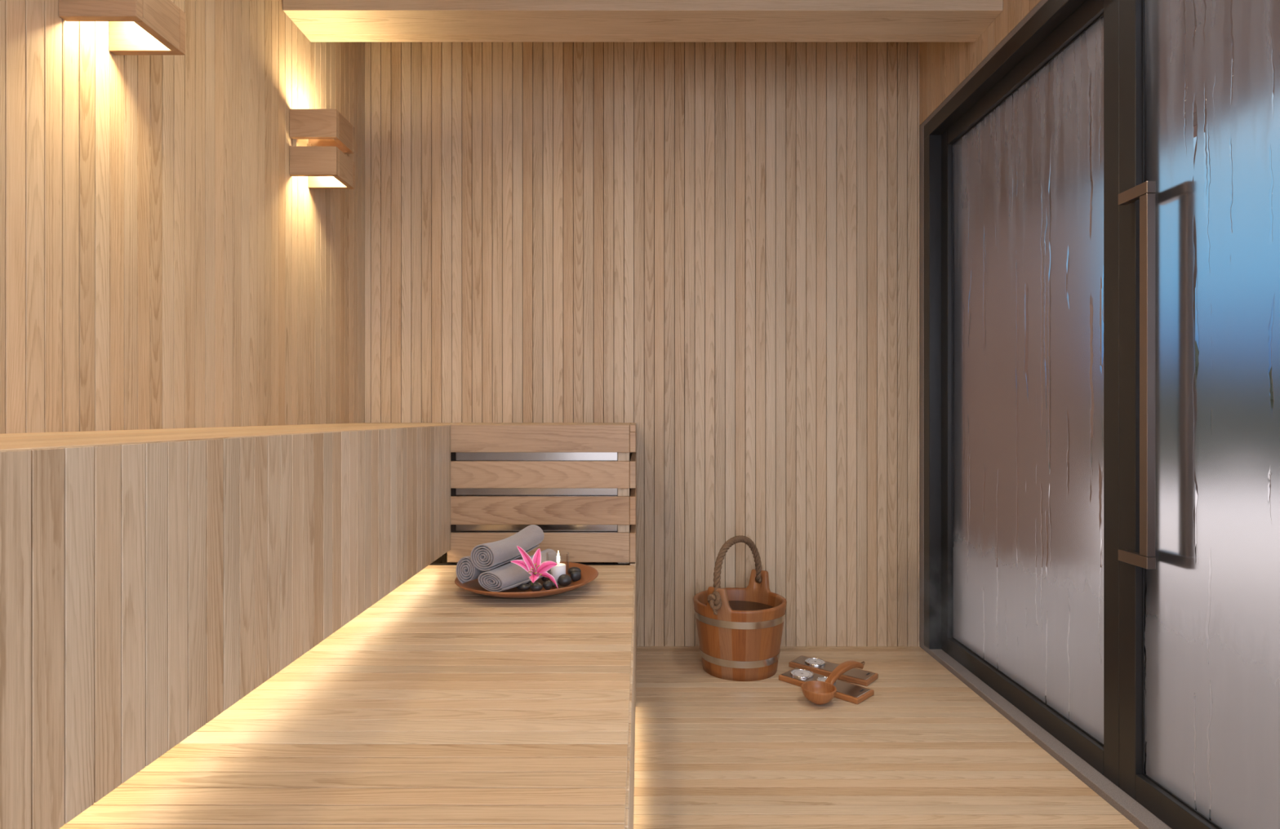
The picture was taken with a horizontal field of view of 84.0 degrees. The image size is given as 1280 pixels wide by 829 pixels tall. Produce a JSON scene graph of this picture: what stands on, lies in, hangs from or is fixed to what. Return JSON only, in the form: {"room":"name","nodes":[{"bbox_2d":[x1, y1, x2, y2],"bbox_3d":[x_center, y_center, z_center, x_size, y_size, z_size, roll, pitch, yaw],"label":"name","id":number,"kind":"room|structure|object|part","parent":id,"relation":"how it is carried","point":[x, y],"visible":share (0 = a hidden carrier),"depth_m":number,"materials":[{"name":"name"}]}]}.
{"room":"sauna","nodes":[
{"label":"sauna","id":0,"kind":"room"},
{"bbox_2d":[0,0,364,434],"bbox_3d":[-1.117,-0.289,0.754,0.060,2.530,4.109,0,0,0],"label":"wall","id":1,"kind":"structure","parent":0,"point":[164,264],"depth_m":1.67,"materials":[{"name":"brown wood"}]},
{"bbox_2d":[58,0,185,55],"bbox_3d":[-1.014,-0.845,1.400,0.146,0.203,0.144,0,0,0],"label":"wall sconce","id":2,"kind":"object","parent":1,"relation":"attached to","point":[136,27],"visible":1,"depth_m":1.41,"materials":[{"name":"brown wood"}]},
{"bbox_2d":[289,109,355,189],"bbox_3d":[-1.014,-0.845,2.275,0.146,0.203,0.144,0,0,0],"label":"wall sconce","id":3,"kind":"object","parent":1,"relation":"attached to","point":[331,136],"visible":1,"depth_m":2.20,"materials":[{"name":"brown wood"}]},
{"bbox_3d":[-1.014,-0.903,2.275,0.145,0.087,0.144,0,0,0],"label":"lamp shade","id":4,"kind":"part","parent":3,"relation":"part of","materials":[{"name":"brown wood"}]},
{"bbox_3d":[-1.014,-0.788,2.275,0.145,0.088,0.144,0,0,0],"label":"lamp shade","id":5,"kind":"part","parent":3,"relation":"part of","materials":[{"name":"brown wood"}]},
{"bbox_2d":[282,0,1003,42],"bbox_3d":[0.009,-1.339,2.254,2.190,0.220,0.184,0,0,0],"label":"ceiling beam","id":6,"kind":"structure","parent":1,"relation":"attached to","point":[319,20],"depth_m":2.21,"materials":[{"name":"brown wood"}]},
{"bbox_2d":[364,42,923,649],"bbox_3d":[0.059,-0.289,2.839,2.332,2.530,0.060,0,0,0],"label":"wall","id":7,"kind":"structure","parent":0,"point":[713,249],"depth_m":2.81,"materials":[{"name":"brown wood"}]},
{"bbox_2d":[633,646,1139,828],"bbox_3d":[0.009,0.941,0.754,2.192,0.050,4.109,0,0,0],"label":"floor","id":8,"kind":"structure","parent":0,"point":[925,751],"depth_m":1.90,"materials":[{"name":"brown wood"}]},
{"bbox_2d":[0,422,636,828],"bbox_3d":[-0.550,0.474,0.754,1.072,0.883,4.104,0,0,0],"label":"bench","id":9,"kind":"object","parent":8,"relation":"on","point":[152,580],"visible":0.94,"depth_m":1.00,"materials":[{"name":"brown wood"}]},
{"bbox_3d":[-0.550,0.048,0.754,1.072,0.030,4.104,0,0,0],"label":"seat","id":10,"kind":"part","parent":9,"relation":"part of","materials":[{"name":"brown wood"}]},
{"bbox_3d":[-0.549,0.693,2.514,1.072,0.447,0.558,0,0,0],"label":"panel","id":11,"kind":"part","parent":9,"relation":"part of","materials":[{"name":"brown wood"}]},
{"bbox_3d":[-0.329,0.267,2.267,0.514,0.389,0.006,0,0,0],"label":"panel","id":12,"kind":"part","parent":9,"relation":"part of","materials":[{"name":"brown wood"}]},
{"bbox_3d":[-0.052,0.268,2.272,0.037,0.409,0.035,0,0,0],"label":"post","id":13,"kind":"part","parent":9,"relation":"part of","materials":[{"name":"brown wood"}]},
{"bbox_2d":[58,565,635,828],"bbox_3d":[-0.550,0.695,0.468,1.072,0.443,3.532,0,0,0],"label":"bench","id":14,"kind":"object","parent":8,"relation":"on","point":[442,704],"visible":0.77,"depth_m":1.06,"materials":[{"name":"brown wood"}]},
{"bbox_2d":[454,561,598,598],"bbox_3d":[-0.303,0.452,1.922,0.382,0.042,0.369,0,0,0],"label":"serving tray","id":15,"kind":"object","parent":14,"relation":"on","point":[588,574],"visible":0.47,"depth_m":1.85,"materials":[{"name":"brown wood"}]},
{"bbox_2d":[456,555,522,583],"bbox_3d":[-0.407,0.406,1.958,0.061,0.072,0.236,0,0,24],"label":"rolled towel","id":16,"kind":"object","parent":15,"relation":"on","point":[466,571],"visible":0.21,"depth_m":1.85,"materials":[{"name":"grey fabric"}]},
{"bbox_2d":[477,549,557,592],"bbox_3d":[-0.312,0.416,1.909,0.086,0.069,0.257,0,0,31],"label":"rolled towel","id":17,"kind":"object","parent":15,"relation":"on","point":[510,575],"visible":0.62,"depth_m":1.82,"materials":[{"name":"grey fabric"}]},
{"bbox_2d":[470,524,544,571],"bbox_3d":[-0.353,0.357,1.918,0.080,0.090,0.229,0,0,27],"label":"rolled towel","id":18,"kind":"object","parent":17,"relation":"on","point":[489,556],"visible":0.98,"depth_m":1.86,"materials":[{"name":"grey fabric"}]},
{"bbox_2d":[516,583,529,591],"bbox_3d":[-0.302,0.448,1.845,0.037,0.018,0.027,0,0,17],"label":"pebble","id":19,"kind":"object","parent":15,"relation":"on","point":[523,587],"visible":0.98,"depth_m":1.84,"materials":[{"name":"black stone"}]},
{"bbox_2d":[510,546,558,588],"bbox_3d":[-0.263,0.384,1.769,0.100,0.110,0.069,0,0,34],"label":"lily","id":20,"kind":"object","parent":15,"relation":"on","point":[534,566],"visible":1,"depth_m":1.77,"materials":[{"name":"pink plant"}]},
{"bbox_2d":[529,582,542,591],"bbox_3d":[-0.266,0.444,1.829,0.032,0.024,0.028,0,0,-11],"label":"pebble","id":21,"kind":"object","parent":15,"relation":"on","point":[536,586],"visible":0.91,"depth_m":1.82,"materials":[{"name":"black stone"}]},
{"bbox_2d":[541,577,549,582],"bbox_3d":[-0.260,0.448,1.954,0.022,0.022,0.022,0,0,-11],"label":"pebble","id":22,"kind":"object","parent":15,"relation":"on","point":[544,579],"visible":0.45,"depth_m":1.94,"materials":[{"name":"black stone"}]},
{"bbox_2d":[542,581,552,590],"bbox_3d":[-0.241,0.446,1.855,0.025,0.024,0.026,0,0,38],"label":"pebble","id":23,"kind":"object","parent":15,"relation":"on","point":[547,585],"visible":0.98,"depth_m":1.85,"materials":[{"name":"black stone"}]},
{"bbox_2d":[557,574,572,586],"bbox_3d":[-0.200,0.441,1.891,0.038,0.032,0.030,0,0,-6],"label":"pebble","id":24,"kind":"object","parent":15,"relation":"on","point":[563,580],"visible":1,"depth_m":1.88,"materials":[{"name":"black stone"}]},
{"bbox_2d":[567,567,581,575],"bbox_3d":[-0.185,0.441,1.992,0.039,0.027,0.028,0,0,11],"label":"pebble","id":25,"kind":"object","parent":15,"relation":"on","point":[571,570],"visible":0.64,"depth_m":1.99,"materials":[{"name":"black stone"}]},
{"bbox_2d":[570,570,581,581],"bbox_3d":[-0.176,0.441,1.944,0.030,0.029,0.026,0,0,-34],"label":"pebble","id":26,"kind":"object","parent":15,"relation":"on","point":[575,575],"visible":0.96,"depth_m":1.93,"materials":[{"name":"black stone"}]},
{"bbox_3d":[-0.222,0.415,1.912,0.061,0.086,0.061,0,0,0],"label":"glass","id":27,"kind":"object","parent":15,"relation":"on","visible":0},
{"bbox_2d":[551,552,565,585],"bbox_3d":[-0.220,0.409,1.912,0.040,0.088,0.040,0,0,0],"label":"candle","id":28,"kind":"object","parent":27,"relation":"in","point":[559,570],"visible":0.7,"depth_m":1.90,"materials":[{"name":"white wax"}]},
{"bbox_2d":[693,535,786,681],"bbox_3d":[0.360,0.678,2.572,0.333,0.475,0.345,0,0,0],"label":"bucket","id":29,"kind":"object","parent":8,"relation":"on","point":[736,646],"visible":0.98,"depth_m":2.45,"materials":[{"name":"brown wood"}]},
{"bbox_3d":[0.356,0.542,2.575,0.035,0.202,0.387,0,0,35],"label":"rope handle","id":30,"kind":"part","parent":29,"relation":"part of","materials":[{"name":"brown fabric"}]},
{"bbox_2d":[728,600,773,610],"bbox_3d":[0.360,0.713,2.572,0.288,0.004,0.288,0,0,0],"label":"water","id":31,"kind":"object","parent":29,"relation":"in","point":[735,605],"visible":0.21,"depth_m":2.64,"materials":[{"name":"black liquid"}]},
{"bbox_2d":[778,667,874,704],"bbox_3d":[0.621,0.903,2.386,0.297,0.026,0.112,0,0,45],"label":"gauge","id":32,"kind":"object","parent":8,"relation":"on","point":[846,691],"visible":0.73,"depth_m":2.36,"materials":[{"name":"brown wood"}]},
{"bbox_2d":[800,661,865,705],"bbox_3d":[0.661,0.874,2.324,0.347,0.082,0.110,0,0,-37],"label":"ladle","id":33,"kind":"object","parent":32,"relation":"on","point":[817,692],"visible":1,"depth_m":2.29,"materials":[{"name":"brown wood"}]},
{"bbox_2d":[800,680,836,705],"bbox_3d":[0.566,0.889,2.252,0.110,0.052,0.110,0,0,0],"label":"bowl","id":34,"kind":"object","parent":33,"relation":"attached to","point":[817,692],"depth_m":2.26,"materials":[{"name":"brown wood"}]},
{"bbox_3d":[0.682,0.858,2.371,0.034,0.051,0.232,0,0,44],"label":"handle","id":35,"kind":"part","parent":33,"relation":"part of","materials":[{"name":"brown wood"}]},
{"bbox_2d":[788,655,878,686],"bbox_3d":[0.683,0.903,2.524,0.294,0.026,0.100,0,0,40],"label":"gauge","id":36,"kind":"object","parent":8,"relation":"on","point":[815,665],"visible":0.99,"depth_m":2.50,"materials":[{"name":"brown wood"}]},
{"bbox_2d":[920,0,1040,124],"bbox_3d":[1.169,-0.294,0.754,0.130,2.420,4.109,0,0,0],"label":"wall","id":37,"kind":"structure","parent":0,"point":[944,66],"depth_m":2.50,"materials":[{"name":"brown wood"}]},
{"bbox_2d":[924,0,1086,648],"bbox_3d":[1.167,-0.113,0.810,0.123,2.020,3.920,0,0,0],"label":"trim","id":38,"kind":"structure","parent":37,"relation":"attached to","point":[1053,13],"depth_m":2.72,"materials":[{"name":"black metal"}]},
{"bbox_2d":[941,0,1119,787],"bbox_3d":[1.181,-0.086,2.213,0.061,1.966,1.008,0,0,0],"label":"glass door","id":39,"kind":"structure","parent":37,"relation":"in","point":[1030,171],"depth_m":2.09,"materials":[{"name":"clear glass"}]},
{"bbox_2d":[920,0,1172,828],"bbox_3d":[1.172,-0.099,0.829,0.134,2.089,3.958,0,0,0],"label":"trim","id":40,"kind":"structure","parent":37,"relation":"attached to","point":[1140,816],"depth_m":2.25,"materials":[{"name":"grey metal"}]},
{"bbox_2d":[1118,0,1279,828],"bbox_3d":[1.176,-0.086,1.234,0.112,1.966,0.948,0,0,0],"label":"door","id":41,"kind":"structure","parent":37,"relation":"in","point":[1199,194],"depth_m":1.48,"materials":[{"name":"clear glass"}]},
{"bbox_3d":[1.135,-0.087,1.619,0.031,0.859,0.096,0,0,0],"label":"handle","id":42,"kind":"part","parent":41,"relation":"part of","materials":[{"name":"brown wood"}]},
{"bbox_3d":[1.181,-0.086,1.234,0.061,1.966,0.948,0,0,0],"label":"frame","id":43,"kind":"part","parent":41,"relation":"part of","materials":[{"name":"black metal"}]}
]}

